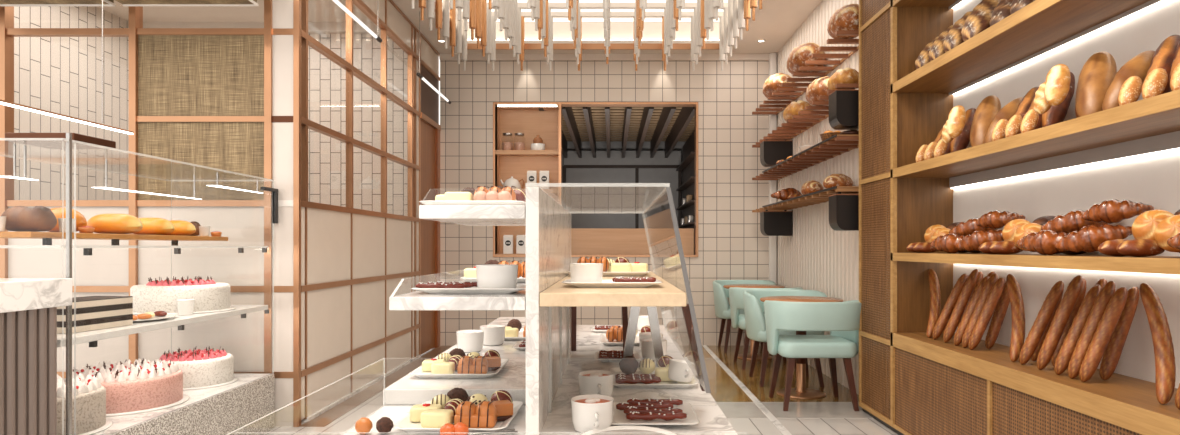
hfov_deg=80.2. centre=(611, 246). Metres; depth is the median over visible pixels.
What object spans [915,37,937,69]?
loaf
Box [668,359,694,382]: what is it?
cup
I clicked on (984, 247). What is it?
roll
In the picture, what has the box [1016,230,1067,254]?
croissant
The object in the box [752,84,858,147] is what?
wall shelf
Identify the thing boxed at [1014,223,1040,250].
roll
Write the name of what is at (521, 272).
roll
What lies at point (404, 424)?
square plate
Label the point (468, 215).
shelf
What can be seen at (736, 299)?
tub chair
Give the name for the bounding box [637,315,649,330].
cup
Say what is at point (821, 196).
wall shelf
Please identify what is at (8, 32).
trim
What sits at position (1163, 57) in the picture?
loaf
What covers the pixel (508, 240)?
paper bag
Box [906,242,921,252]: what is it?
roll
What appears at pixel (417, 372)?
square plate
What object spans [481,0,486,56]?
rod
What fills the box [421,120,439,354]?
door
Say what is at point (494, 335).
cup
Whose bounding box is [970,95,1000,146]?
loaf
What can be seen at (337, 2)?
tube light
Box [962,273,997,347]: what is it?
baguette
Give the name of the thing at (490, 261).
truffle
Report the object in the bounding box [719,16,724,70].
rod
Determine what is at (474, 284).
stick
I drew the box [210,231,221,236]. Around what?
tartlet
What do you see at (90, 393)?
round cake
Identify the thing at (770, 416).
trim
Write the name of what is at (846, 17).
loaf
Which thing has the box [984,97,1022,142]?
loaf
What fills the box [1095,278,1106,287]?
baguette
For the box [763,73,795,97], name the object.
loaf
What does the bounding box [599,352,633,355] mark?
stick
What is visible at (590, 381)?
cup
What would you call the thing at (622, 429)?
round dish
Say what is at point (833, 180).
loaf
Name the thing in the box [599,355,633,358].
stick
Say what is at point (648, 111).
ceiling beam
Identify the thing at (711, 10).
rod
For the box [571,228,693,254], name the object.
counter
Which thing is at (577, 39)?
rod
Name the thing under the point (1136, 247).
roll
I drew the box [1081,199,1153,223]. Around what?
croissant
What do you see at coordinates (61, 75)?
wall
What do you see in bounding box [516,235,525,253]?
paper bag
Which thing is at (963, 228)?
croissant
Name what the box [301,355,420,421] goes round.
baseboard
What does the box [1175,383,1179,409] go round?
baguette
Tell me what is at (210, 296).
round cake
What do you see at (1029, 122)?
seeded roll
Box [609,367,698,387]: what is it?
square plate
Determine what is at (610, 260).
striped praline
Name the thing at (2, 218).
cup
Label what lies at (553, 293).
wooden shelf
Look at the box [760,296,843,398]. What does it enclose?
cafe table
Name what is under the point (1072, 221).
croissant
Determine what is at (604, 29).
rod
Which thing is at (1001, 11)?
loaf
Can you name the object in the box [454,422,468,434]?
truffle
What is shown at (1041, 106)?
roll
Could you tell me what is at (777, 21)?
ceiling
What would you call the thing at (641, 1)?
rod
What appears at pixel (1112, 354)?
baguette
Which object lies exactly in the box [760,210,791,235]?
speaker
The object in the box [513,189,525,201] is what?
truffle
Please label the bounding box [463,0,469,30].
rod
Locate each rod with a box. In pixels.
[419,0,425,20]
[427,0,434,30]
[435,0,441,39]
[443,0,448,48]
[450,0,455,56]
[455,0,462,20]
[456,8,461,63]
[462,16,466,70]
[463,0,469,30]
[469,0,475,39]
[475,0,480,48]
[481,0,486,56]
[486,7,490,63]
[490,16,495,70]
[492,0,499,20]
[498,0,504,30]
[503,0,508,39]
[507,0,513,48]
[512,0,517,56]
[516,7,520,63]
[519,16,524,70]
[530,0,535,20]
[534,0,539,30]
[538,0,542,39]
[541,0,545,48]
[544,0,547,56]
[547,7,550,63]
[549,16,552,70]
[568,0,572,20]
[570,0,574,30]
[572,0,576,39]
[573,0,578,56]
[574,0,577,48]
[576,17,581,70]
[577,7,580,63]
[603,0,609,20]
[603,8,609,30]
[604,19,609,39]
[604,29,609,48]
[604,38,609,56]
[605,46,609,63]
[633,17,638,70]
[634,8,639,63]
[635,0,638,56]
[636,0,640,48]
[637,0,643,39]
[638,0,642,30]
[640,0,646,20]
[662,16,665,70]
[664,7,667,63]
[666,0,669,56]
[668,0,672,48]
[671,0,675,39]
[673,0,678,30]
[676,0,681,20]
[691,16,695,70]
[694,7,698,63]
[697,0,701,56]
[701,0,705,48]
[704,0,710,39]
[709,0,714,30]
[713,0,719,20]
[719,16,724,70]
[723,7,728,63]
[728,0,733,56]
[733,0,738,48]
[738,0,744,39]
[744,0,750,30]
[750,0,756,20]
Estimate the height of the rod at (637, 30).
0.590 m
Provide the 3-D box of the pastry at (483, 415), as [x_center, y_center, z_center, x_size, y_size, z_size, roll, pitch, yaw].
[-0.299,0.366,1.537,0.090,0.054,0.052,0,0,-1]
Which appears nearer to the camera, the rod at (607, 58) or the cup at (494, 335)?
the cup at (494, 335)
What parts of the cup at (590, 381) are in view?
handle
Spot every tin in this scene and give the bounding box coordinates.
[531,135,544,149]
[686,195,692,201]
[688,215,693,222]
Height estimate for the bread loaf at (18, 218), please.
0.110 m
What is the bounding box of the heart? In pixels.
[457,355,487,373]
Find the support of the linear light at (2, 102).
hanging from the ceiling at (777, 21)
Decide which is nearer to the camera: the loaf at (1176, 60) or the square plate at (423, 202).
the square plate at (423, 202)
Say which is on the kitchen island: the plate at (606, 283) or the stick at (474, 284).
the plate at (606, 283)
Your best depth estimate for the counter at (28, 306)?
2.52 m
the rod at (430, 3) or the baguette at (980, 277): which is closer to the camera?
the baguette at (980, 277)
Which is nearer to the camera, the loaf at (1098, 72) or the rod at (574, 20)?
the loaf at (1098, 72)
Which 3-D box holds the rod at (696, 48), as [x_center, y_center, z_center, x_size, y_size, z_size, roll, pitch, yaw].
[0.897,-2.235,7.415,0.062,0.590,0.062,0,0,0]
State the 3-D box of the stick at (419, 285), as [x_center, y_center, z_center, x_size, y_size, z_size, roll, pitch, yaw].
[-0.385,0.088,1.570,0.110,0.017,0.016,0,0,-3]
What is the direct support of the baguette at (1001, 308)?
on the shelf at (911, 382)
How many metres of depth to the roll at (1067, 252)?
3.03 m
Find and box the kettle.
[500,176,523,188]
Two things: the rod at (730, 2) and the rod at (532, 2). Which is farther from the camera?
the rod at (730, 2)
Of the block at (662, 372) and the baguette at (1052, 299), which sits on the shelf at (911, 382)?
the baguette at (1052, 299)
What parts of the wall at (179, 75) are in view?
panel, panel, woven panel, woven panel, panel, panel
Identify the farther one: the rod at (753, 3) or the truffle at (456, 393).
the rod at (753, 3)
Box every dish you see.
[580,425,677,434]
[799,145,813,151]
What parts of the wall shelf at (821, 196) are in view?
rail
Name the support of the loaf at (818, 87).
on the wall shelf at (799, 123)
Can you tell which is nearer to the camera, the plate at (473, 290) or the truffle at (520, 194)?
the plate at (473, 290)
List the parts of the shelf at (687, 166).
panel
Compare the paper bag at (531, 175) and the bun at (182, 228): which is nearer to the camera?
the bun at (182, 228)
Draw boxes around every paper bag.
[503,235,513,253]
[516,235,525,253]
[527,171,536,182]
[539,171,548,188]
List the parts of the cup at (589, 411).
handle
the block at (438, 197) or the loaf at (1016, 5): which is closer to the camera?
the block at (438, 197)
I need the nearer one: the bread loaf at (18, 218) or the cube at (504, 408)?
the cube at (504, 408)
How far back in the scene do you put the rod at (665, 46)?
7.40 m
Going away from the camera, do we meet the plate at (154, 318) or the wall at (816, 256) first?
the plate at (154, 318)
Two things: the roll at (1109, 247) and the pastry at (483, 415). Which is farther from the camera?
the roll at (1109, 247)
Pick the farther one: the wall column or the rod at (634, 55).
the rod at (634, 55)
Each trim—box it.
[0,0,271,377]
[143,22,380,33]
[299,346,451,426]
[301,0,440,418]
[439,54,768,59]
[442,12,718,49]
[449,3,727,17]
[493,102,697,256]
[562,165,681,227]
[564,151,680,164]
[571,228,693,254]
[702,345,791,434]
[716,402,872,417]
[769,53,776,284]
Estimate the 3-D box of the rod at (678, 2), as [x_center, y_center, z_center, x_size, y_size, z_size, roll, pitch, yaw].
[0.582,-2.235,5.990,0.062,0.590,0.062,0,0,0]
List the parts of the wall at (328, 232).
panel, panel, panel, panel, panel, panel, panel, panel, panel, panel, panel, panel, panel, panel, panel, panel, panel, panel, dark panel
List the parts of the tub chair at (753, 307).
leg, leg, backrest, seat, leg, leg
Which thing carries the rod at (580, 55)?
hanging from the trim at (521, 5)
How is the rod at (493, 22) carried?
hanging from the trim at (521, 5)
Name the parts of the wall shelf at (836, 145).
rail, wall rail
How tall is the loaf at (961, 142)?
0.301 m
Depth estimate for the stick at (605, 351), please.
2.54 m
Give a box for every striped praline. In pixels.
[431,394,450,408]
[437,353,451,361]
[444,399,462,415]
[448,355,461,369]
[607,259,614,271]
[639,358,654,373]
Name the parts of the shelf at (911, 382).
panel, frame, panel, door, door frame, panel, door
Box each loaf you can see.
[1,206,56,231]
[186,221,200,235]
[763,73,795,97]
[783,100,813,121]
[787,42,825,73]
[801,180,822,194]
[805,76,829,103]
[823,174,852,188]
[827,4,858,38]
[827,68,858,89]
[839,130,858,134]
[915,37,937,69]
[929,25,953,60]
[934,124,944,142]
[943,11,971,52]
[944,142,950,154]
[950,108,975,152]
[961,0,999,41]
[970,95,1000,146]
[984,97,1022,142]
[989,0,1012,26]
[1010,0,1032,13]
[1015,87,1038,133]
[1028,95,1041,129]
[1041,72,1074,126]
[1075,51,1116,116]
[1102,50,1154,109]
[1146,35,1179,93]
[1169,41,1179,91]
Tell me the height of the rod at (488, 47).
0.590 m
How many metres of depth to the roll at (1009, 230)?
3.23 m
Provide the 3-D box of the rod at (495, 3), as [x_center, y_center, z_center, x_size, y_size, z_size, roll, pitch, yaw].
[-0.993,-2.235,5.990,0.062,0.590,0.062,0,0,0]
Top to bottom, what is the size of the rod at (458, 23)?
0.590 m
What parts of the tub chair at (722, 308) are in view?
leg, leg, seat, backrest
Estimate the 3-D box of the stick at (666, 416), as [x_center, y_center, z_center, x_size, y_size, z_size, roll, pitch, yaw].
[0.100,0.381,1.580,0.137,0.021,0.020,0,0,-3]
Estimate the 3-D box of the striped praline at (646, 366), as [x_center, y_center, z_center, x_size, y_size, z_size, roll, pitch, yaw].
[0.108,0.368,2.167,0.052,0.050,0.055,0,0,0]
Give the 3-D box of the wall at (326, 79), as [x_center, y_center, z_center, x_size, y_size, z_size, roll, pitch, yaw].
[-3.480,-0.545,7.100,2.840,3.390,0.100,0,0,0]
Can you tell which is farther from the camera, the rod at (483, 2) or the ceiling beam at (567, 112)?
the ceiling beam at (567, 112)
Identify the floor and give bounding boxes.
[263,348,897,434]
[679,346,858,401]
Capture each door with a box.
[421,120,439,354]
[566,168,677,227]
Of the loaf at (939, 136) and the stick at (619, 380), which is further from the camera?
the loaf at (939, 136)
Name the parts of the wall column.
panel, panel, panel, panel, panel, panel, corner post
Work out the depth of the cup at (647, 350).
2.47 m
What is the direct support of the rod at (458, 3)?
hanging from the trim at (521, 5)
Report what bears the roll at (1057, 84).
on the shelf at (911, 382)
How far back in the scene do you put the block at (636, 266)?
2.35 m
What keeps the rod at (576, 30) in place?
hanging from the trim at (521, 5)
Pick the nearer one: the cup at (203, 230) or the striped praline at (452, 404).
the striped praline at (452, 404)
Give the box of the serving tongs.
[468,429,517,434]
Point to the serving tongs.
(505, 431)
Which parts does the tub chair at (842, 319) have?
leg, leg, backrest, seat, leg, leg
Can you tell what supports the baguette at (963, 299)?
on the shelf at (911, 382)
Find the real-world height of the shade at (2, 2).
0.744 m
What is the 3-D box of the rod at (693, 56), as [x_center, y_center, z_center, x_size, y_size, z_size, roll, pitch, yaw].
[0.897,-2.235,7.700,0.062,0.590,0.062,0,0,0]
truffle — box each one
[355,417,372,433]
[376,417,392,433]
[440,423,454,434]
[447,387,468,401]
[449,348,465,356]
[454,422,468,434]
[460,187,475,195]
[467,352,480,358]
[468,394,487,405]
[484,350,499,357]
[485,260,498,263]
[490,390,512,402]
[507,319,521,330]
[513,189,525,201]
[615,257,629,262]
[619,356,637,374]
[640,326,650,332]
[658,355,672,366]
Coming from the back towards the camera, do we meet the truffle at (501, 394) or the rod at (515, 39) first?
the rod at (515, 39)
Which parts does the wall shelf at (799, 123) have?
wall rail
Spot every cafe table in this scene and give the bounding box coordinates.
[723,284,784,359]
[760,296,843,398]
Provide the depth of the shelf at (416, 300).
1.46 m
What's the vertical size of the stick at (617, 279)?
0.015 m
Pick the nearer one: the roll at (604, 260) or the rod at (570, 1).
the roll at (604, 260)
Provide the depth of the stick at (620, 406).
1.67 m
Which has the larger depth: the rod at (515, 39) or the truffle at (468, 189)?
the rod at (515, 39)
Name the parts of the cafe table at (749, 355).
copper stem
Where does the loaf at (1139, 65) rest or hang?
on the shelf at (911, 382)
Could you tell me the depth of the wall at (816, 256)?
6.44 m
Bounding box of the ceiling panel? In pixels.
[442,0,727,21]
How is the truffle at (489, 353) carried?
on the square plate at (417, 372)
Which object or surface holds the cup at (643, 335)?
on the island countertop
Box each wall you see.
[8,35,263,380]
[14,6,128,199]
[301,0,438,419]
[308,34,407,215]
[440,60,768,345]
[562,141,685,217]
[777,0,858,394]
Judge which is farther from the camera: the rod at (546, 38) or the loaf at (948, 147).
the rod at (546, 38)
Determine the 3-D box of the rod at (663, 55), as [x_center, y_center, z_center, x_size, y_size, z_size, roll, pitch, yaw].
[0.582,-2.235,7.700,0.062,0.590,0.062,0,0,0]
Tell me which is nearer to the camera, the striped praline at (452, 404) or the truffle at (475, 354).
the striped praline at (452, 404)
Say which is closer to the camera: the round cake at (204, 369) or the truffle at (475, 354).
the truffle at (475, 354)
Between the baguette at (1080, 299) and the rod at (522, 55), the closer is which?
the baguette at (1080, 299)
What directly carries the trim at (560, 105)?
attached to the wall at (732, 245)
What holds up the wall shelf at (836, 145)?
attached to the wall at (816, 256)
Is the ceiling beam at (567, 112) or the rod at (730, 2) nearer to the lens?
the rod at (730, 2)
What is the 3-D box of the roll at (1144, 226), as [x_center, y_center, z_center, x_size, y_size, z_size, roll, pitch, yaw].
[1.884,-0.066,2.426,0.105,0.129,0.136,0,0,-44]
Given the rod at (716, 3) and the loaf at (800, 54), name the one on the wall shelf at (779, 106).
the loaf at (800, 54)
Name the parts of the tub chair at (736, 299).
leg, leg, seat, backrest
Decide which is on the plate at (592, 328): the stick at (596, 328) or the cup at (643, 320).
the stick at (596, 328)
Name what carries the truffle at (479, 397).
on the square plate at (404, 424)
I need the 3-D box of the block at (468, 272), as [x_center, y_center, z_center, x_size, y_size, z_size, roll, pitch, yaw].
[-0.404,0.078,2.085,0.072,0.038,0.052,0,0,-6]
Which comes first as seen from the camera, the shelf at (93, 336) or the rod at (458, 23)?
the shelf at (93, 336)
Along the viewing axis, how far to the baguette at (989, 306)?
3.56 m
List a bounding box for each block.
[410,404,442,421]
[421,409,453,427]
[422,359,444,371]
[431,362,454,373]
[435,195,443,200]
[444,192,472,200]
[464,267,475,277]
[505,328,518,336]
[611,263,630,271]
[630,262,647,271]
[655,367,674,381]
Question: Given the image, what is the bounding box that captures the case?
[0,133,277,434]
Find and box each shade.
[0,0,115,5]
[115,0,258,5]
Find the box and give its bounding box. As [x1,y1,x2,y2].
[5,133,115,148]
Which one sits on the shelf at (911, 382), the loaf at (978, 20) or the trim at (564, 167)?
the loaf at (978, 20)
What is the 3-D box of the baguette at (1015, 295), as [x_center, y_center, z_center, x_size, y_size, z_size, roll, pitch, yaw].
[1.918,0.329,3.319,0.072,0.393,0.294,0,0,27]
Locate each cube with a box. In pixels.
[485,356,500,370]
[489,400,512,421]
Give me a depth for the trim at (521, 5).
7.42 m
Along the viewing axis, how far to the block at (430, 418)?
1.51 m
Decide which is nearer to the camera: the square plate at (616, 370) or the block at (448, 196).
the block at (448, 196)
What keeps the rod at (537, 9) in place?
hanging from the trim at (521, 5)
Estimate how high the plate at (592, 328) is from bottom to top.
0.014 m
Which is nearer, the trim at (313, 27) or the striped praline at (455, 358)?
the striped praline at (455, 358)
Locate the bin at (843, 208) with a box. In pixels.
[828,192,858,230]
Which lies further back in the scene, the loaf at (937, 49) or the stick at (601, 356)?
the loaf at (937, 49)
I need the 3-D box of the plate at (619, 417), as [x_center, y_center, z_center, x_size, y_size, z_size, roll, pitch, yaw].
[0.083,0.393,1.640,0.224,0.014,0.225,0,0,0]
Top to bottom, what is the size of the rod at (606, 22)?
0.590 m
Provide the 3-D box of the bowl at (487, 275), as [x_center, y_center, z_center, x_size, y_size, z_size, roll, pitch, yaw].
[-0.263,0.069,1.600,0.097,0.056,0.097,0,0,0]
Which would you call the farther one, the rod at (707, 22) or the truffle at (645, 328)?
the rod at (707, 22)
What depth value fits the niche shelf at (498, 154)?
8.34 m
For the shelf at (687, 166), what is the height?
3.000 m
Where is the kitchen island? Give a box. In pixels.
[226,183,737,434]
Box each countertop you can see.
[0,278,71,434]
[341,325,737,434]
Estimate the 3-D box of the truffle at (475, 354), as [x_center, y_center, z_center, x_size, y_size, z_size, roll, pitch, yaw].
[-0.405,0.330,2.048,0.049,0.046,0.050,0,0,0]
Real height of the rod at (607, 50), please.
0.590 m
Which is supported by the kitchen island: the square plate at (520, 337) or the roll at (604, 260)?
the square plate at (520, 337)
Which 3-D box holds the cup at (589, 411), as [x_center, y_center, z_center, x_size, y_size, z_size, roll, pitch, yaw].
[-0.042,0.365,1.529,0.099,0.068,0.095,0,0,36]
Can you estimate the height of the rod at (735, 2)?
0.590 m
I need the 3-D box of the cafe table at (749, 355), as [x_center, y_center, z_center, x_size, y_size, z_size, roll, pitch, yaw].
[1.475,0.774,7.280,0.630,0.742,0.630,0,0,0]
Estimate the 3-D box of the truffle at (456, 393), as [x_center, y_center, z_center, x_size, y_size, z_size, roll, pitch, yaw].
[-0.371,0.365,1.675,0.058,0.056,0.056,0,0,2]
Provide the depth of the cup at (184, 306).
3.73 m
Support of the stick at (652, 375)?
on the square plate at (616, 370)
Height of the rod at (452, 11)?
0.590 m
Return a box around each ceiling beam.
[538,108,567,157]
[562,107,581,157]
[583,107,595,157]
[605,107,609,157]
[622,107,631,157]
[636,107,653,157]
[650,107,675,157]
[665,107,694,157]
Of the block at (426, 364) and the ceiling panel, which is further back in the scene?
the ceiling panel
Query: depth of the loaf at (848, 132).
5.07 m
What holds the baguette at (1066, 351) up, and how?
on the shelf at (911, 382)
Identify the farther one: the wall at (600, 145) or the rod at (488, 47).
the wall at (600, 145)
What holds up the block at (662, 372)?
on the square plate at (616, 370)
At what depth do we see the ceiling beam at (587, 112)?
9.99 m
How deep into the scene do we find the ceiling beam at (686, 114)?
10.20 m
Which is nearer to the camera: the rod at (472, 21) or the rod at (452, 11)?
the rod at (472, 21)
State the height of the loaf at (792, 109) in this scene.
0.197 m
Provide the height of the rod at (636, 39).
0.590 m
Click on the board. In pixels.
(46, 237)
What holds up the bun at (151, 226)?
on the board
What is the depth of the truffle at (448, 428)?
1.43 m
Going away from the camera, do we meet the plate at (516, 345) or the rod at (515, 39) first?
the plate at (516, 345)
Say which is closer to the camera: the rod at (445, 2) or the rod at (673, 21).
the rod at (673, 21)
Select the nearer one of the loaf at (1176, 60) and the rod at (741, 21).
the loaf at (1176, 60)
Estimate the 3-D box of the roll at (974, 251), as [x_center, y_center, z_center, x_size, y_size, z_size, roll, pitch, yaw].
[2.020,-0.004,3.890,0.132,0.078,0.150,0,0,38]
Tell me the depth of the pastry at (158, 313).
3.59 m
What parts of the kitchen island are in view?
shelf leg, glass, shelf leg, shelf leg, shelf leg, sloping glass, shelf leg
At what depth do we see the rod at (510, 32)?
6.83 m
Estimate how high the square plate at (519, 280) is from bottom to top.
0.016 m
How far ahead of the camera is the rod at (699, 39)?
7.11 m
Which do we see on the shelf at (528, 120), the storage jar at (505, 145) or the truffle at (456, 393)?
the storage jar at (505, 145)
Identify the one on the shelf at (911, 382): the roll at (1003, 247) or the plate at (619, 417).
the roll at (1003, 247)
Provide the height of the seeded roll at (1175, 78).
0.120 m
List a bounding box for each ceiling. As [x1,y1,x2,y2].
[97,0,822,53]
[562,107,694,140]
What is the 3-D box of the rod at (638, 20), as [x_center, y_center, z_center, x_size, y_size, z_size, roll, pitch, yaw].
[0.267,-2.235,6.560,0.062,0.590,0.062,0,0,0]
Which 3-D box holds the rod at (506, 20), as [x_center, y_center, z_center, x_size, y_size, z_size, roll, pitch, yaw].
[-0.993,-2.235,6.560,0.062,0.590,0.062,0,0,0]
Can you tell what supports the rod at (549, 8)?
hanging from the trim at (521, 5)
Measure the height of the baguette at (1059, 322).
0.404 m
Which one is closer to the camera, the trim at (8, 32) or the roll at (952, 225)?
the roll at (952, 225)
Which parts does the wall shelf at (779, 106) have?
wall rail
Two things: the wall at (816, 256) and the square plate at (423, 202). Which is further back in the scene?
the wall at (816, 256)
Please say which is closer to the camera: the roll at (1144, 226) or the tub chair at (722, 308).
the roll at (1144, 226)
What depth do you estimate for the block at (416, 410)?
1.57 m
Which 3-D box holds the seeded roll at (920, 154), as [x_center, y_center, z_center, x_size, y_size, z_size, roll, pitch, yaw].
[1.813,-0.541,4.089,0.084,0.120,0.067,0,0,-42]
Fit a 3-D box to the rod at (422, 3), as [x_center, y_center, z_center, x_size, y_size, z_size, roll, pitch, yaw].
[-1.623,-2.235,5.990,0.062,0.590,0.062,0,0,0]
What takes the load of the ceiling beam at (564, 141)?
hanging from the wall at (600, 145)
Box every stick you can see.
[416,282,464,287]
[427,281,471,287]
[436,281,476,287]
[595,326,620,329]
[599,350,623,353]
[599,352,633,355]
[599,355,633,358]
[614,277,655,281]
[615,373,654,377]
[615,377,660,383]
[616,375,659,378]
[616,402,672,409]
[619,276,655,279]
[624,406,682,413]
[626,411,686,420]
[627,398,682,404]
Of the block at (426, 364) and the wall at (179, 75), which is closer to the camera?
the block at (426, 364)
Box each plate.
[133,314,177,321]
[393,400,523,432]
[409,358,508,377]
[410,285,525,293]
[419,201,525,205]
[461,277,525,282]
[505,328,525,339]
[512,341,525,349]
[561,279,662,287]
[568,271,649,275]
[591,327,606,331]
[595,351,640,361]
[600,334,663,345]
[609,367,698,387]
[611,402,699,425]
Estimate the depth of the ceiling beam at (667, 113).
10.18 m
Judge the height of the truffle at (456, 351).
0.052 m
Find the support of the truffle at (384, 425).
on the island countertop
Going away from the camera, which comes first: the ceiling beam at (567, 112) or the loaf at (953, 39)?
the loaf at (953, 39)
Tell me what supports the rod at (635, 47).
hanging from the trim at (521, 5)
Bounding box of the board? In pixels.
[0,232,227,245]
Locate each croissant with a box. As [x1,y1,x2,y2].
[771,188,801,199]
[930,234,964,252]
[949,218,996,235]
[955,229,1003,250]
[976,210,1024,228]
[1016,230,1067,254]
[1040,209,1107,233]
[1055,224,1131,251]
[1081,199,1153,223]
[1167,233,1179,249]
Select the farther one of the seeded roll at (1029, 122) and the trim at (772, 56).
the trim at (772, 56)
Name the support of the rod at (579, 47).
hanging from the trim at (521, 5)
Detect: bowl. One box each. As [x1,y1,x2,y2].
[476,264,517,287]
[569,263,603,281]
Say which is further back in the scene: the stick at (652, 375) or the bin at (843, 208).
the bin at (843, 208)
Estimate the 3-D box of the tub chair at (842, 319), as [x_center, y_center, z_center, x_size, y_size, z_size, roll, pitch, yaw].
[1.462,0.763,5.090,0.688,0.765,0.573,0,0,0]
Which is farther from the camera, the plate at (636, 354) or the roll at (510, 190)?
the plate at (636, 354)
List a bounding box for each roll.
[473,191,511,200]
[474,186,515,200]
[499,260,525,277]
[577,257,608,271]
[606,328,622,341]
[788,194,800,198]
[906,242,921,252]
[913,242,938,252]
[916,144,927,161]
[924,142,936,159]
[924,225,945,241]
[931,228,950,241]
[934,139,947,156]
[942,120,953,142]
[947,105,965,137]
[947,222,960,228]
[965,250,981,252]
[979,241,999,253]
[989,241,1022,253]
[991,119,1007,140]
[1002,219,1029,241]
[1005,114,1021,136]
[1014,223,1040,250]
[1020,109,1038,132]
[1032,215,1055,225]
[1034,81,1050,113]
[1044,64,1070,105]
[1060,251,1085,254]
[1098,239,1126,256]
[1117,239,1164,256]
[1118,76,1141,105]
[1132,209,1173,240]
[1142,68,1167,98]
[1154,214,1179,251]
[1170,62,1179,90]
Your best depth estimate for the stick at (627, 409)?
1.62 m
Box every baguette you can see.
[927,269,940,337]
[932,274,967,338]
[943,269,978,342]
[954,276,988,345]
[957,271,982,328]
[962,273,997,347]
[968,278,1004,349]
[985,282,1009,348]
[1006,274,1024,361]
[1019,281,1063,364]
[1031,294,1062,360]
[1037,275,1082,369]
[1051,278,1086,366]
[1054,285,1101,374]
[1067,281,1115,378]
[1079,287,1127,381]
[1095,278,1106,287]
[1099,287,1139,379]
[1139,283,1175,404]
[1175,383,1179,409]
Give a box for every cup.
[0,216,5,231]
[57,218,73,232]
[176,299,194,314]
[198,226,210,235]
[456,330,483,351]
[480,325,504,345]
[571,394,613,432]
[578,370,613,395]
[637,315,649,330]
[639,332,662,348]
[641,338,666,359]
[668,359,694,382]
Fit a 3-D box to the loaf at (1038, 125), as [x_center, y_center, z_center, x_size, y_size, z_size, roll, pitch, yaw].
[1.952,-0.628,3.180,0.230,0.294,0.099,0,0,-38]
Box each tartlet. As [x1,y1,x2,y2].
[78,226,94,232]
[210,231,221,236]
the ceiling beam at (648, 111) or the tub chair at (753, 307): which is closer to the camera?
the tub chair at (753, 307)
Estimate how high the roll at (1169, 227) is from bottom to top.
0.125 m
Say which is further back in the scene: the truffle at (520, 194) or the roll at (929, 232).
the roll at (929, 232)
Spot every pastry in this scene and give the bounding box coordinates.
[137,313,151,318]
[154,311,166,316]
[454,400,496,427]
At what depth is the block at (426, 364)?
1.98 m
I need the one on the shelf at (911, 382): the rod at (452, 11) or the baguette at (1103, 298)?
the baguette at (1103, 298)
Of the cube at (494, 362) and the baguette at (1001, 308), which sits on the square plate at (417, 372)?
the cube at (494, 362)
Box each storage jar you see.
[502,133,512,149]
[514,133,524,149]
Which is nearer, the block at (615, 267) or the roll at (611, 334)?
the block at (615, 267)
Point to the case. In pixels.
(220, 410)
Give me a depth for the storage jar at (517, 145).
8.22 m
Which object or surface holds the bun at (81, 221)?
on the board
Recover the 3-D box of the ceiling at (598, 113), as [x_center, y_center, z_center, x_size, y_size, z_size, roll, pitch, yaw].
[-0.100,-1.950,10.703,3.400,0.040,4.205,0,0,0]
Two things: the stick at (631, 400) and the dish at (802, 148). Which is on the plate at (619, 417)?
the stick at (631, 400)
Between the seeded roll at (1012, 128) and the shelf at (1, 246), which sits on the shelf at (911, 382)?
the seeded roll at (1012, 128)
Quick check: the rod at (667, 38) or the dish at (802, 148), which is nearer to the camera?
the dish at (802, 148)
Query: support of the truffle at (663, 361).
on the square plate at (616, 370)
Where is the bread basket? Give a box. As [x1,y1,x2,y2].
[820,132,840,140]
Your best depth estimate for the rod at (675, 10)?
6.26 m
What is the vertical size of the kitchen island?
1.283 m
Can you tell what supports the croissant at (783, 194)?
on the wall shelf at (821, 196)
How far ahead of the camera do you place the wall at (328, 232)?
5.49 m
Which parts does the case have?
glass, post, glass, glass, glass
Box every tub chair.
[713,280,775,352]
[729,287,802,369]
[743,289,826,386]
[764,300,860,410]
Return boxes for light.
[0,0,133,134]
[332,0,450,103]
[949,0,1179,188]
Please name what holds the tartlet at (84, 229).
on the board
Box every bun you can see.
[48,207,86,231]
[87,214,142,233]
[133,218,174,234]
[166,220,195,235]
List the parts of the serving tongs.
arm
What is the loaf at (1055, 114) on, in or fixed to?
on the shelf at (911, 382)
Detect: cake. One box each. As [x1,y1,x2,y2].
[57,296,132,333]
[57,373,112,434]
[72,358,189,416]
[130,276,235,314]
[154,346,237,389]
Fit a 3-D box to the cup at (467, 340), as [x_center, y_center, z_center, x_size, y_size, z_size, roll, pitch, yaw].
[-0.489,0.326,2.421,0.099,0.068,0.095,0,0,-39]
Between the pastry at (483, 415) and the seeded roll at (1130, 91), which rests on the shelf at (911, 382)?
the seeded roll at (1130, 91)
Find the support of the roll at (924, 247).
on the shelf at (911, 382)
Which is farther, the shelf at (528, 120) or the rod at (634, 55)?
the shelf at (528, 120)
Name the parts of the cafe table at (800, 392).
copper stem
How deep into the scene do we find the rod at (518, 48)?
7.39 m
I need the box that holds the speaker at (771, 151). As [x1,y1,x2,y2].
[760,140,791,166]
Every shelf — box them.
[0,245,267,247]
[57,305,267,346]
[389,280,525,309]
[419,205,525,225]
[495,105,558,254]
[498,154,558,155]
[540,271,685,306]
[676,130,694,254]
[752,30,858,114]
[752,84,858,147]
[752,134,858,179]
[752,186,858,211]
[859,0,1179,434]
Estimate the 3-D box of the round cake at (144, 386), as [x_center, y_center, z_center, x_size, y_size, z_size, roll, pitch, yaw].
[-2.475,0.696,3.560,0.559,0.209,0.559,0,0,-19]
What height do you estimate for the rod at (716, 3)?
0.590 m
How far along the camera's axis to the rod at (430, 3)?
6.25 m
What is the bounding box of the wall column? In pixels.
[272,0,300,426]
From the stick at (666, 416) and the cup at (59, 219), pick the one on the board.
the cup at (59, 219)

